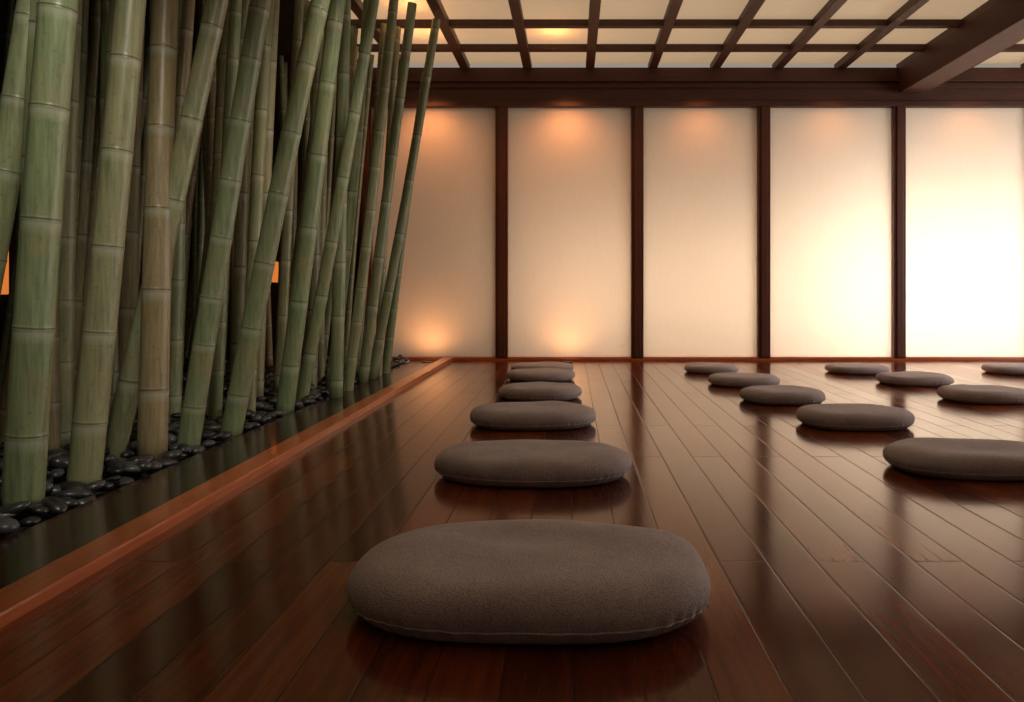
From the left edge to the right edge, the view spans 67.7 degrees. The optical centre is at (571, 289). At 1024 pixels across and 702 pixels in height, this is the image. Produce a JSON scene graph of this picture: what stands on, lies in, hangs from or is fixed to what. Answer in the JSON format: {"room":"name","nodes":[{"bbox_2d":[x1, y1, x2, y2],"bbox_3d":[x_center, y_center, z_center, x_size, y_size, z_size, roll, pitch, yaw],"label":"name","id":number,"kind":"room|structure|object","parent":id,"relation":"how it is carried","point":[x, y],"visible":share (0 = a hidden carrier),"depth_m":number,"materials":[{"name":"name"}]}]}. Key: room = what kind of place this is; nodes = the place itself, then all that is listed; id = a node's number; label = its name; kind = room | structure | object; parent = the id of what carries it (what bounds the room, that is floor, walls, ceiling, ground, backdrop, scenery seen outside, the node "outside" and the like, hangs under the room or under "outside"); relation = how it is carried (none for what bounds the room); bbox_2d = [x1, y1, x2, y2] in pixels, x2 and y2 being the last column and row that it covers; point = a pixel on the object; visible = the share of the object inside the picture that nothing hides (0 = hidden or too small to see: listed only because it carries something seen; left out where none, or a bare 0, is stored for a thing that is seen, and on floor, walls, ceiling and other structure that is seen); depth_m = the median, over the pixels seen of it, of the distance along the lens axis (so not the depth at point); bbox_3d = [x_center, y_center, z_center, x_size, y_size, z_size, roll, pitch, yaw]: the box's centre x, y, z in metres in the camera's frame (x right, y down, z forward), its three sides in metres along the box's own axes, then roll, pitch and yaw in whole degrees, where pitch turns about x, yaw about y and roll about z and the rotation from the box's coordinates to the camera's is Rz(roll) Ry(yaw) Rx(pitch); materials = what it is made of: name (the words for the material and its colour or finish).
{"room":"meditation room","nodes":[
{"label":"meditation room","id":0,"kind":"room"},
{"bbox_2d":[0,0,88,351],"bbox_3d":[-4.450,-0.955,2.770,0.100,3.610,10.740,0,0,0],"label":"wall","id":1,"kind":"structure","parent":0,"point":[3,300],"depth_m":5.89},
{"bbox_2d":[0,247,10,296],"bbox_3d":[-4.350,-0.136,5.760,0.100,0.380,0.140,0,0,0],"label":"wall lantern","id":2,"kind":"object","parent":1,"relation":"attached to","point":[5,287],"visible":0.51,"depth_m":5.79,"materials":[{"name":"orange paper"}]},
{"bbox_2d":[88,0,357,67],"bbox_3d":[-3.325,-2.395,2.770,2.150,0.070,10.740,0,0,0],"label":"ceiling soffit","id":3,"kind":"structure","parent":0,"point":[286,9],"depth_m":6.78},
{"bbox_2d":[186,107,358,357],"bbox_3d":[-3.300,-0.625,8.160,2.200,2.750,0.080,0,0,0],"label":"wall","id":4,"kind":"structure","parent":0,"point":[276,136],"depth_m":8.12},
{"bbox_2d":[271,260,278,283],"bbox_3d":[-3.142,-0.190,8.040,0.052,0.260,0.140,0,0,0],"label":"wall lantern","id":5,"kind":"object","parent":4,"relation":"attached to","point":[275,272],"visible":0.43,"depth_m":8.01,"materials":[{"name":"orange paper"}]},
{"bbox_2d":[359,107,372,324],"bbox_3d":[-2.200,-0.620,8.133,0.130,2.740,0.135,0,0,0],"label":"trim","id":6,"kind":"structure","parent":4,"relation":"attached to","point":[370,116],"depth_m":8.08,"materials":[{"name":"brown wood"}]},
{"bbox_2d":[373,108,494,356],"bbox_3d":[-1.475,-0.620,8.146,1.330,2.680,0.012,0,0,0],"label":"window","id":7,"kind":"structure","parent":4,"relation":"in","point":[446,302],"depth_m":8.14,"materials":[{"name":"paper"}]},
{"bbox_2d":[495,106,507,358],"bbox_3d":[-0.750,-0.620,8.133,0.130,2.740,0.135,0,0,0],"label":"trim","id":8,"kind":"structure","parent":4,"relation":"attached to","point":[501,112],"depth_m":8.07,"materials":[{"name":"brown wood"}]},
{"bbox_2d":[508,108,630,356],"bbox_3d":[-0.027,-0.620,8.146,1.326,2.680,0.012,0,0,0],"label":"wall panel","id":9,"kind":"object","parent":4,"relation":"in","point":[569,169],"depth_m":8.14,"materials":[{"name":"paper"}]},
{"bbox_2d":[631,106,643,358],"bbox_3d":[0.696,-0.620,8.133,0.130,2.740,0.135,0,0,0],"label":"trim","id":10,"kind":"structure","parent":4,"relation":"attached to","point":[637,112],"depth_m":8.07,"materials":[{"name":"brown wood"}]},
{"bbox_2d":[275,68,1023,107],"bbox_3d":[0.950,-2.155,8.130,10.700,0.410,0.180,0,0,0],"label":"ceiling beam","id":11,"kind":"structure","parent":4,"relation":"attached to","point":[449,87],"depth_m":8.07,"materials":[{"name":"brown wood"}]},
{"bbox_2d":[644,108,756,356],"bbox_3d":[1.371,-0.620,8.146,1.230,2.680,0.012,0,0,0],"label":"window","id":12,"kind":"structure","parent":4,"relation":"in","point":[700,164],"depth_m":8.14,"materials":[{"name":"paper"}]},
{"bbox_2d":[406,357,1023,360],"bbox_3d":[2.050,0.733,8.130,8.500,0.035,0.140,0,0,0],"label":"baseboard","id":13,"kind":"structure","parent":4,"relation":"attached to","point":[409,358],"depth_m":8.06,"materials":[{"name":"red wood"}]},
{"bbox_2d":[757,106,769,358],"bbox_3d":[2.046,-0.620,8.133,0.130,2.740,0.135,0,0,0],"label":"trim","id":14,"kind":"structure","parent":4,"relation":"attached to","point":[763,112],"depth_m":8.07,"materials":[{"name":"brown wood"}]},
{"bbox_2d":[770,108,890,356],"bbox_3d":[2.766,-0.620,8.146,1.321,2.680,0.012,0,0,0],"label":"wall panel","id":15,"kind":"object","parent":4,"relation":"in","point":[830,168],"depth_m":8.14,"materials":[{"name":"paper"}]},
{"bbox_2d":[891,106,905,358],"bbox_3d":[3.486,-0.620,8.133,0.130,2.740,0.135,0,0,0],"label":"trim","id":16,"kind":"structure","parent":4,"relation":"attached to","point":[898,114],"depth_m":8.08,"materials":[{"name":"brown wood"}]},
{"bbox_2d":[906,108,1023,356],"bbox_3d":[4.208,-0.620,8.146,1.324,2.680,0.012,0,0,0],"label":"wall panel","id":17,"kind":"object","parent":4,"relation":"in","point":[965,166],"depth_m":8.14,"materials":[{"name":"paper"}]},
{"bbox_2d":[0,361,1023,701],"bbox_3d":[0.950,0.810,2.770,10.700,0.120,10.740,0,0,0],"label":"floor","id":18,"kind":"structure","parent":0,"point":[837,572],"depth_m":2.08,"materials":[{"name":"brown wood"}]},
{"bbox_2d":[0,303,13,442],"bbox_3d":[-2.405,-0.759,3.462,0.519,3.090,0.083,0,0,10],"label":"bamboo pole","id":19,"kind":"object","parent":18,"relation":"on","point":[4,389],"visible":0.04,"depth_m":3.45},
{"bbox_2d":[0,0,14,94],"bbox_3d":[-4.006,-0.760,5.238,0.343,3.085,0.066,0,0,-12],"label":"bamboo pole","id":20,"kind":"object","parent":18,"relation":"on","point":[9,11],"visible":0.46,"depth_m":5.24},
{"bbox_2d":[0,250,15,393],"bbox_3d":[-3.158,-0.760,4.483,0.538,3.088,0.068,0,0,0],"label":"bamboo pole","id":21,"kind":"object","parent":18,"relation":"on","point":[11,291],"visible":0.12,"depth_m":4.46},
{"bbox_2d":[0,0,29,295],"bbox_3d":[-2.037,-0.759,2.764,0.542,3.094,0.117,0,0,-12],"label":"bamboo pole","id":22,"kind":"object","parent":18,"relation":"on","point":[13,87],"visible":0.7,"depth_m":2.73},
{"bbox_2d":[14,182,20,292],"bbox_3d":[-2.324,-0.760,3.242,0.151,3.082,0.081,0,0,0],"label":"bamboo pole","id":23,"kind":"object","parent":18,"relation":"on","point":[18,200],"visible":0.05,"depth_m":3.21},
{"bbox_2d":[18,0,37,236],"bbox_3d":[-1.959,-0.760,2.764,0.176,3.082,0.078,0,0,0],"label":"bamboo pole","id":24,"kind":"object","parent":18,"relation":"on","point":[33,3],"visible":0.11,"depth_m":2.74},
{"bbox_2d":[0,0,78,521],"bbox_3d":[-1.769,-0.759,2.610,0.374,3.090,0.137,0,0,0],"label":"bamboo pole","id":25,"kind":"object","parent":18,"relation":"on","point":[26,435],"visible":0.98,"depth_m":2.56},
{"bbox_2d":[48,278,60,449],"bbox_3d":[-2.426,-0.760,3.455,0.183,3.083,0.118,0,0,0],"label":"bamboo pole","id":26,"kind":"object","parent":18,"relation":"on","point":[55,409],"visible":0.09,"depth_m":3.45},
{"bbox_2d":[59,0,82,445],"bbox_3d":[-2.373,-0.760,3.580,0.231,3.084,0.109,0,0,24],"label":"bamboo pole","id":27,"kind":"object","parent":18,"relation":"on","point":[68,236],"visible":0.44,"depth_m":3.57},
{"bbox_2d":[75,0,88,265],"bbox_3d":[-2.671,-0.760,4.055,0.222,3.084,0.090,0,0,-25],"label":"bamboo pole","id":28,"kind":"object","parent":18,"relation":"on","point":[85,4],"visible":0.16,"depth_m":4.06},
{"bbox_2d":[83,37,87,298],"bbox_3d":[-2.870,-0.760,4.457,0.085,3.083,0.202,0,0,-35],"label":"bamboo pole","id":29,"kind":"object","parent":18,"relation":"on","point":[87,37],"visible":0.02,"depth_m":4.46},
{"bbox_2d":[73,0,99,405],"bbox_3d":[-2.730,-0.760,4.252,0.229,3.083,0.073,0,0,-11],"label":"bamboo pole","id":30,"kind":"object","parent":18,"relation":"on","point":[94,27],"visible":0.68,"depth_m":4.23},
{"bbox_2d":[72,76,107,418],"bbox_3d":[-2.052,-0.760,3.413,0.370,3.086,0.074,0,0,-16],"label":"bamboo pole","id":31,"kind":"object","parent":18,"relation":"on","point":[95,190],"visible":0.14,"depth_m":3.36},
{"bbox_2d":[88,41,99,247],"bbox_3d":[-3.044,-0.760,4.814,0.297,3.086,0.091,0,0,-36],"label":"bamboo pole","id":32,"kind":"object","parent":18,"relation":"on","point":[97,112],"visible":0.07,"depth_m":4.80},
{"bbox_2d":[95,123,99,180],"bbox_3d":[-2.474,-0.760,4.029,0.279,3.085,0.080,0,0,-6],"label":"bamboo pole","id":33,"kind":"object","parent":18,"relation":"on","point":[99,123],"visible":0.04,"depth_m":4.00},
{"bbox_2d":[66,0,146,491],"bbox_3d":[-1.778,-0.760,2.980,0.359,3.089,0.125,0,0,-19],"label":"bamboo pole","id":34,"kind":"object","parent":18,"relation":"on","point":[89,423],"visible":0.97,"depth_m":2.93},
{"bbox_2d":[100,0,118,393],"bbox_3d":[-2.286,-0.760,3.760,0.089,3.082,0.170,0,0,-29],"label":"bamboo pole","id":35,"kind":"object","parent":18,"relation":"on","point":[104,4],"visible":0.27,"depth_m":3.75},
{"bbox_2d":[104,0,114,417],"bbox_3d":[-2.123,-0.760,3.536,0.270,3.084,0.091,0,0,21],"label":"bamboo pole","id":36,"kind":"object","parent":18,"relation":"on","point":[111,2],"visible":0.09,"depth_m":3.49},
{"bbox_2d":[118,24,144,418],"bbox_3d":[-2.448,-0.760,4.218,0.186,3.083,0.123,0,0,0],"label":"bamboo pole","id":37,"kind":"object","parent":18,"relation":"on","point":[129,288],"visible":0.28,"depth_m":4.18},
{"bbox_2d":[139,23,145,287],"bbox_3d":[-3.692,-0.760,6.542,0.080,3.082,0.138,0,0,10],"label":"bamboo pole","id":38,"kind":"object","parent":18,"relation":"on","point":[145,23],"visible":0.02,"depth_m":6.52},
{"bbox_2d":[138,0,150,294],"bbox_3d":[-3.285,-0.760,5.761,0.065,3.083,0.232,0,0,45],"label":"bamboo pole","id":39,"kind":"object","parent":18,"relation":"on","point":[143,140],"visible":0.16,"depth_m":5.76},
{"bbox_2d":[141,14,150,138],"bbox_3d":[-3.245,-0.759,5.552,0.563,3.092,0.097,0,0,-3],"label":"bamboo pole","id":40,"kind":"object","parent":18,"relation":"on","point":[146,48],"visible":0.1,"depth_m":5.53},
{"bbox_2d":[136,0,177,459],"bbox_3d":[-1.839,-0.760,3.399,0.129,3.085,0.253,0,0,0],"label":"bamboo pole","id":41,"kind":"object","parent":18,"relation":"on","point":[154,358],"visible":0.95,"depth_m":3.33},
{"bbox_2d":[105,0,228,457],"bbox_3d":[-1.731,-0.759,3.410,0.742,3.099,0.105,0,0,-6],"label":"bamboo pole","id":42,"kind":"object","parent":18,"relation":"on","point":[125,400],"visible":0.74,"depth_m":3.37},
{"bbox_2d":[169,0,185,419],"bbox_3d":[-2.187,-0.760,4.196,0.216,3.084,0.113,0,0,28],"label":"bamboo pole","id":43,"kind":"object","parent":18,"relation":"on","point":[177,284],"visible":0.22,"depth_m":4.17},
{"bbox_2d":[171,0,194,281],"bbox_3d":[-2.005,-0.760,3.814,0.297,3.085,0.073,0,0,-28],"label":"bamboo pole","id":44,"kind":"object","parent":18,"relation":"on","point":[188,6],"visible":0.29,"depth_m":3.82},
{"bbox_2d":[182,42,192,389],"bbox_3d":[-2.661,-0.760,5.181,0.156,3.082,0.082,0,0,-22],"label":"bamboo pole","id":45,"kind":"object","parent":18,"relation":"on","point":[185,263],"visible":0.13,"depth_m":5.17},
{"bbox_2d":[184,270,191,362],"bbox_3d":[-3.689,-0.759,7.571,0.525,3.091,0.083,0,0,9],"label":"bamboo pole","id":46,"kind":"object","parent":18,"relation":"on","point":[188,316],"visible":0.17,"depth_m":7.56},
{"bbox_2d":[185,23,198,313],"bbox_3d":[-3.299,-0.760,6.534,0.249,3.084,0.072,0,0,-20],"label":"bamboo pole","id":47,"kind":"object","parent":18,"relation":"on","point":[197,32],"visible":0.13,"depth_m":6.53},
{"bbox_2d":[185,280,199,387],"bbox_3d":[-2.608,-0.760,5.593,0.448,3.087,0.062,0,0,-17],"label":"bamboo pole","id":48,"kind":"object","parent":18,"relation":"on","point":[199,280],"visible":0.09,"depth_m":5.53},
{"bbox_2d":[185,120,203,255],"bbox_3d":[-2.451,-0.760,4.873,0.442,3.087,0.068,0,0,-9],"label":"bamboo pole","id":49,"kind":"object","parent":18,"relation":"on","point":[190,194],"visible":0.14,"depth_m":4.86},
{"bbox_2d":[192,26,197,331],"bbox_3d":[-3.311,-0.760,6.708,0.076,3.083,0.199,0,0,-27],"label":"bamboo pole","id":50,"kind":"object","parent":18,"relation":"on","point":[194,212],"visible":0.2,"depth_m":6.69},
{"bbox_2d":[189,232,206,362],"bbox_3d":[-2.521,-0.759,5.350,0.450,3.089,0.100,0,0,15],"label":"bamboo pole","id":51,"kind":"object","parent":18,"relation":"on","point":[204,256],"visible":0.08,"depth_m":5.34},
{"bbox_2d":[195,136,204,308],"bbox_3d":[-2.839,-0.760,5.829,0.079,3.082,0.182,0,0,0],"label":"bamboo pole","id":52,"kind":"object","parent":18,"relation":"on","point":[200,198],"visible":0.3,"depth_m":5.81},
{"bbox_2d":[198,0,206,254],"bbox_3d":[-2.484,-0.760,5.210,0.066,3.082,0.179,0,0,34],"label":"bamboo pole","id":53,"kind":"object","parent":18,"relation":"on","point":[201,3],"visible":0.19,"depth_m":5.17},
{"bbox_2d":[0,354,407,536],"bbox_3d":[-3.016,0.715,4.744,2.661,0.135,6.645,0,0,0],"label":"pebble bed","id":54,"kind":"object","parent":18,"relation":"on","point":[59,498],"visible":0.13,"depth_m":3.22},
{"bbox_2d":[205,0,216,251],"bbox_3d":[-2.277,-0.760,4.809,0.122,3.081,0.072,0,0,42],"label":"bamboo pole","id":55,"kind":"object","parent":18,"relation":"on","point":[210,108],"visible":0.26,"depth_m":4.78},
{"bbox_2d":[206,0,229,419],"bbox_3d":[-2.100,-0.760,4.560,0.211,3.084,0.118,0,0,-32],"label":"bamboo pole","id":56,"kind":"object","parent":18,"relation":"on","point":[222,52],"visible":0.3,"depth_m":4.53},
{"bbox_2d":[0,360,436,588],"bbox_3d":[-1.535,0.762,2.770,0.330,0.036,10.740,0,0,0],"label":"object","id":57,"kind":"structure","parent":18,"relation":"on","point":[22,553],"depth_m":2.82,"materials":[{"name":"brown wood"}]},
{"bbox_2d":[343,0,398,390],"bbox_3d":[-1.493,-0.760,5.637,0.437,3.089,0.094,0,0,0],"label":"bamboo pole","id":58,"kind":"object","parent":57,"relation":"on","point":[370,211],"visible":0.98,"depth_m":5.61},
{"bbox_2d":[357,2,416,383],"bbox_3d":[-1.492,-0.759,6.110,0.492,3.091,0.097,0,0,4],"label":"bamboo pole","id":59,"kind":"object","parent":57,"relation":"on","point":[386,199],"visible":0.99,"depth_m":6.08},
{"bbox_2d":[376,26,400,375],"bbox_3d":[-1.611,-0.760,6.639,0.231,3.084,0.071,0,0,-8],"label":"bamboo pole","id":60,"kind":"object","parent":57,"relation":"on","point":[394,72],"visible":0.37,"depth_m":6.62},
{"bbox_2d":[382,73,422,372],"bbox_3d":[-1.515,-0.595,6.891,0.433,2.760,0.092,0,0,-10],"label":"bamboo pole","id":61,"kind":"object","parent":57,"relation":"on","point":[390,331],"visible":0.36,"depth_m":6.84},
{"bbox_2d":[369,18,439,378],"bbox_3d":[-1.427,-0.759,6.432,0.619,3.093,0.091,0,0,-7],"label":"bamboo pole","id":62,"kind":"object","parent":57,"relation":"on","point":[381,328],"visible":0.99,"depth_m":6.40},
{"bbox_2d":[177,0,270,455],"bbox_3d":[-1.595,-0.759,3.650,0.593,3.095,0.111,0,0,-4],"label":"bamboo pole","id":63,"kind":"object","parent":18,"relation":"on","point":[194,404],"visible":0.97,"depth_m":3.61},
{"bbox_2d":[208,0,241,419],"bbox_3d":[-1.983,-0.760,4.369,0.230,3.084,0.094,0,0,0],"label":"bamboo pole","id":64,"kind":"object","parent":18,"relation":"on","point":[215,404],"visible":0.57,"depth_m":4.34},
{"bbox_2d":[0,357,452,628],"bbox_3d":[-1.317,0.748,2.770,0.105,0.065,10.740,0,0,0],"label":"trim","id":65,"kind":"structure","parent":18,"relation":"on","point":[18,598],"depth_m":2.38,"materials":[{"name":"red wood"}]},
{"bbox_2d":[224,251,230,374],"bbox_3d":[-2.946,-0.760,6.476,0.074,3.082,0.167,0,0,32],"label":"bamboo pole","id":66,"kind":"object","parent":18,"relation":"on","point":[230,251],"visible":0.08,"depth_m":6.45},
{"bbox_2d":[229,232,233,346],"bbox_3d":[-3.409,-0.760,7.613,0.087,3.081,0.073,0,0,0],"label":"bamboo pole","id":67,"kind":"object","parent":18,"relation":"on","point":[232,245],"visible":0.13,"depth_m":7.58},
{"bbox_2d":[230,132,249,378],"bbox_3d":[-2.215,-0.760,5.107,0.164,3.082,0.087,0,0,-27],"label":"bamboo pole","id":68,"kind":"object","parent":18,"relation":"on","point":[241,221],"visible":0.47,"depth_m":5.07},
{"bbox_2d":[239,0,249,60],"bbox_3d":[-2.274,-0.760,4.984,0.399,3.088,0.092,0,0,-10],"label":"bamboo pole","id":69,"kind":"object","parent":18,"relation":"on","point":[245,3],"visible":0.06,"depth_m":4.98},
{"bbox_2d":[247,101,254,238],"bbox_3d":[-2.242,-0.760,5.294,0.184,3.083,0.083,0,0,43],"label":"bamboo pole","id":70,"kind":"object","parent":18,"relation":"on","point":[252,120],"visible":0.03,"depth_m":5.26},
{"bbox_2d":[244,0,273,421],"bbox_3d":[-1.846,-0.760,4.510,0.082,3.084,0.235,0,0,43],"label":"bamboo pole","id":71,"kind":"object","parent":18,"relation":"on","point":[257,175],"visible":0.56,"depth_m":4.47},
{"bbox_2d":[256,0,279,396],"bbox_3d":[-1.965,-0.760,4.875,0.207,3.083,0.095,0,0,-10],"label":"bamboo pole","id":72,"kind":"object","parent":18,"relation":"on","point":[273,62],"visible":0.38,"depth_m":4.85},
{"bbox_2d":[265,287,272,368],"bbox_3d":[-2.849,-0.760,7.058,0.077,3.083,0.187,0,0,15],"label":"bamboo pole","id":73,"kind":"object","parent":18,"relation":"on","point":[268,341],"visible":0.22,"depth_m":7.07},
{"bbox_2d":[220,0,329,440],"bbox_3d":[-1.488,-0.759,4.022,0.708,3.099,0.117,0,0,-13],"label":"bamboo pole","id":74,"kind":"object","parent":18,"relation":"on","point":[238,394],"visible":0.98,"depth_m":3.96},
{"bbox_2d":[277,55,285,134],"bbox_3d":[-2.828,-0.760,7.499,0.163,3.082,0.095,0,0,-45],"label":"bamboo pole","id":75,"kind":"object","parent":18,"relation":"on","point":[280,59],"visible":0.25,"depth_m":7.45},
{"bbox_2d":[274,52,291,364],"bbox_3d":[-2.763,-0.760,7.340,0.226,3.084,0.094,0,0,-34],"label":"bamboo pole","id":76,"kind":"object","parent":18,"relation":"on","point":[291,52],"visible":0.11,"depth_m":7.30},
{"bbox_2d":[284,62,286,106],"bbox_3d":[-2.919,-0.760,7.737,0.093,3.082,0.138,0,0,0],"label":"bamboo pole","id":77,"kind":"object","parent":18,"relation":"on","point":[285,63],"visible":0.06,"depth_m":7.68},
{"bbox_2d":[273,0,303,391],"bbox_3d":[-1.979,-0.760,5.329,0.219,3.083,0.081,0,0,-17],"label":"bamboo pole","id":78,"kind":"object","parent":18,"relation":"on","point":[286,239],"visible":0.66,"depth_m":5.30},
{"bbox_2d":[290,35,297,273],"bbox_3d":[-2.527,-0.760,6.834,0.147,3.082,0.073,0,0,-44],"label":"bamboo pole","id":79,"kind":"object","parent":18,"relation":"on","point":[294,223],"visible":0.07,"depth_m":6.82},
{"bbox_2d":[286,0,309,107],"bbox_3d":[-2.340,-0.759,6.067,0.535,3.090,0.077,0,0,2],"label":"bamboo pole","id":80,"kind":"object","parent":18,"relation":"on","point":[306,2],"visible":0.03,"depth_m":6.02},
{"bbox_2d":[302,95,309,351],"bbox_3d":[-2.220,-0.760,6.357,0.076,3.081,0.094,0,0,-9],"label":"bamboo pole","id":81,"kind":"object","parent":18,"relation":"on","point":[305,130],"visible":0.09,"depth_m":6.33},
{"bbox_2d":[288,18,326,310],"bbox_3d":[-2.084,-0.760,5.961,0.438,3.088,0.074,0,0,-13],"label":"bamboo pole","id":82,"kind":"object","parent":18,"relation":"on","point":[309,137],"visible":0.18,"depth_m":5.92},
{"bbox_2d":[275,0,345,417],"bbox_3d":[-1.569,-0.759,4.647,0.514,3.093,0.119,0,0,8],"label":"bamboo pole","id":83,"kind":"object","parent":18,"relation":"on","point":[292,351],"visible":1,"depth_m":4.62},
{"bbox_2d":[305,31,323,390],"bbox_3d":[-1.880,-0.760,5.537,0.151,3.082,0.099,0,0,0],"label":"bamboo pole","id":84,"kind":"object","parent":18,"relation":"on","point":[317,253],"visible":0.34,"depth_m":5.51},
{"bbox_2d":[317,148,327,379],"bbox_3d":[-1.973,-0.760,6.057,0.151,3.082,0.088,0,0,0],"label":"bamboo pole","id":85,"kind":"object","parent":18,"relation":"on","point":[321,347],"visible":0.22,"depth_m":6.03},
{"bbox_2d":[326,67,337,232],"bbox_3d":[-2.238,-0.760,6.873,0.265,3.084,0.075,0,0,0],"label":"bamboo pole","id":86,"kind":"object","parent":18,"relation":"on","point":[332,124],"visible":0.25,"depth_m":6.86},
{"bbox_2d":[296,0,378,406],"bbox_3d":[-1.544,-0.759,5.065,0.642,3.094,0.092,0,0,4],"label":"bamboo pole","id":87,"kind":"object","parent":18,"relation":"on","point":[343,175],"visible":0.96,"depth_m":5.03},
{"bbox_2d":[329,0,350,397],"bbox_3d":[-1.605,-0.760,5.258,0.167,3.082,0.098,0,0,25],"label":"bamboo pole","id":88,"kind":"object","parent":18,"relation":"on","point":[339,268],"visible":0.63,"depth_m":5.22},
{"bbox_2d":[325,25,357,367],"bbox_3d":[-2.053,-0.760,6.629,0.370,3.087,0.084,0,0,-7],"label":"bamboo pole","id":89,"kind":"object","parent":18,"relation":"on","point":[353,29],"visible":0.12,"depth_m":6.61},
{"bbox_2d":[329,46,358,216],"bbox_3d":[-2.264,-0.759,7.235,0.514,3.090,0.083,0,0,12],"label":"bamboo pole","id":90,"kind":"object","parent":18,"relation":"on","point":[333,186],"visible":0.12,"depth_m":7.20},
{"bbox_2d":[325,0,367,389],"bbox_3d":[-1.656,-0.760,5.648,0.354,3.087,0.083,0,0,-25],"label":"bamboo pole","id":91,"kind":"object","parent":18,"relation":"on","point":[352,192],"visible":0.38,"depth_m":5.63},
{"bbox_2d":[344,54,373,363],"bbox_3d":[-2.101,-0.760,7.452,0.328,3.085,0.077,0,0,0],"label":"bamboo pole","id":92,"kind":"object","parent":18,"relation":"on","point":[347,323],"visible":0.61,"depth_m":7.43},
{"bbox_2d":[355,23,386,376],"bbox_3d":[-1.741,-0.760,6.533,0.318,3.086,0.088,0,0,-24],"label":"bamboo pole","id":93,"kind":"object","parent":18,"relation":"on","point":[383,25],"visible":0.32,"depth_m":6.54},
{"bbox_2d":[347,519,710,644],"bbox_3d":[-0.101,0.682,1.835,0.859,0.134,0.560,0,0,1],"label":"floor cushion","id":94,"kind":"object","parent":18,"relation":"on","point":[519,581],"visible":1,"depth_m":1.64,"materials":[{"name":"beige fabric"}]},
{"bbox_2d":[434,439,631,487],"bbox_3d":[-0.157,0.693,3.084,0.801,0.112,0.505,0,0,2],"label":"floor cushion","id":95,"kind":"object","parent":18,"relation":"on","point":[523,463],"visible":1,"depth_m":2.90,"materials":[{"name":"beige fabric"}]},
{"bbox_2d":[470,401,595,430],"bbox_3d":[-0.218,0.697,4.248,0.706,0.105,0.498,0,0,-1],"label":"floor cushion","id":96,"kind":"object","parent":18,"relation":"on","point":[538,415],"visible":1,"depth_m":4.06,"materials":[{"name":"beige fabric"}]},
{"bbox_2d":[498,382,581,400],"bbox_3d":[-0.222,0.703,5.301,0.591,0.092,0.489,0,0,3],"label":"floor cushion","id":97,"kind":"object","parent":18,"relation":"on","point":[524,391],"visible":0.99,"depth_m":5.11,"materials":[{"name":"beige fabric"}]},
{"bbox_2d":[506,368,574,381],"bbox_3d":[-0.259,0.707,6.354,0.574,0.083,0.441,0,0,0],"label":"floor cushion","id":98,"kind":"object","parent":18,"relation":"on","point":[535,374],"visible":0.99,"depth_m":6.19,"materials":[{"name":"beige fabric"}]},
{"bbox_2d":[511,361,573,369],"bbox_3d":[-0.276,0.711,7.020,0.580,0.077,0.440,0,0,1],"label":"floor cushion","id":99,"kind":"object","parent":18,"relation":"on","point":[549,364],"visible":0.71,"depth_m":6.90,"materials":[{"name":"beige fabric"}]},
{"bbox_2d":[684,362,738,373],"bbox_3d":[1.271,0.711,6.950,0.485,0.076,0.460,0,0,3],"label":"floor cushion","id":100,"kind":"object","parent":18,"relation":"on","point":[698,367],"visible":0.97,"depth_m":6.77,"materials":[{"name":"beige fabric"}]},
{"bbox_2d":[708,372,779,387],"bbox_3d":[1.358,0.709,6.018,0.565,0.081,0.474,0,0,0],"label":"floor cushion","id":101,"kind":"object","parent":18,"relation":"on","point":[731,379],"visible":0.98,"depth_m":5.84,"materials":[{"name":"grey fabric"}]},
{"bbox_2d":[739,385,825,404],"bbox_3d":[1.412,0.703,5.117,0.560,0.092,0.465,0,0,3],"label":"floor cushion","id":102,"kind":"object","parent":18,"relation":"on","point":[760,394],"visible":1,"depth_m":4.95,"materials":[{"name":"grey fabric"}]},
{"bbox_2d":[796,403,914,430],"bbox_3d":[1.567,0.701,4.217,0.620,0.097,0.460,0,0,0],"label":"floor cushion","id":103,"kind":"object","parent":18,"relation":"on","point":[832,416],"visible":1,"depth_m":4.05,"materials":[{"name":"grey fabric"}]},
{"bbox_2d":[825,363,888,374],"bbox_3d":[2.587,0.712,6.909,0.549,0.074,0.463,0,0,3],"label":"floor cushion","id":104,"kind":"object","parent":18,"relation":"on","point":[840,368],"visible":0.96,"depth_m":6.74,"materials":[{"name":"grey fabric"}]},
{"bbox_2d":[875,371,953,386],"bbox_3d":[2.735,0.707,6.079,0.572,0.084,0.469,0,0,1],"label":"floor cushion","id":105,"kind":"object","parent":18,"relation":"on","point":[903,378],"visible":1,"depth_m":5.91,"materials":[{"name":"grey fabric"}]},
{"bbox_2d":[883,437,1023,480],"bbox_3d":[1.676,0.697,3.171,0.714,0.104,0.461,0,0,3],"label":"floor cushion","id":106,"kind":"object","parent":18,"relation":"on","point":[950,458],"visible":1,"depth_m":3.03,"materials":[{"name":"grey fabric"}]},
{"bbox_2d":[937,384,1023,403],"bbox_3d":[2.797,0.703,5.158,0.573,0.092,0.464,0,0,-2],"label":"floor cushion","id":107,"kind":"object","parent":18,"relation":"on","point":[962,393],"visible":1,"depth_m":4.99,"materials":[{"name":"grey fabric"}]},
{"bbox_2d":[981,363,1023,374],"bbox_3d":[4.014,0.710,6.870,0.556,0.078,0.473,0,0,3],"label":"floor cushion","id":108,"kind":"object","parent":18,"relation":"on","point":[997,368],"visible":1,"depth_m":6.74,"materials":[{"name":"grey fabric"}]},
{"bbox_2d":[310,0,1023,63],"bbox_3d":[2.025,-2.425,2.770,8.550,0.010,10.740,0,0,0],"label":"ceiling","id":109,"kind":"structure","parent":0,"point":[455,9],"depth_m":7.11,"materials":[{"name":"beige wood"}]},
{"bbox_2d":[899,0,1023,92],"bbox_3d":[3.599,-2.218,2.720,0.280,0.275,10.640,0,0,0],"label":"ceiling beam","id":110,"kind":"structure","parent":109,"relation":"attached to","point":[999,26],"depth_m":6.77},
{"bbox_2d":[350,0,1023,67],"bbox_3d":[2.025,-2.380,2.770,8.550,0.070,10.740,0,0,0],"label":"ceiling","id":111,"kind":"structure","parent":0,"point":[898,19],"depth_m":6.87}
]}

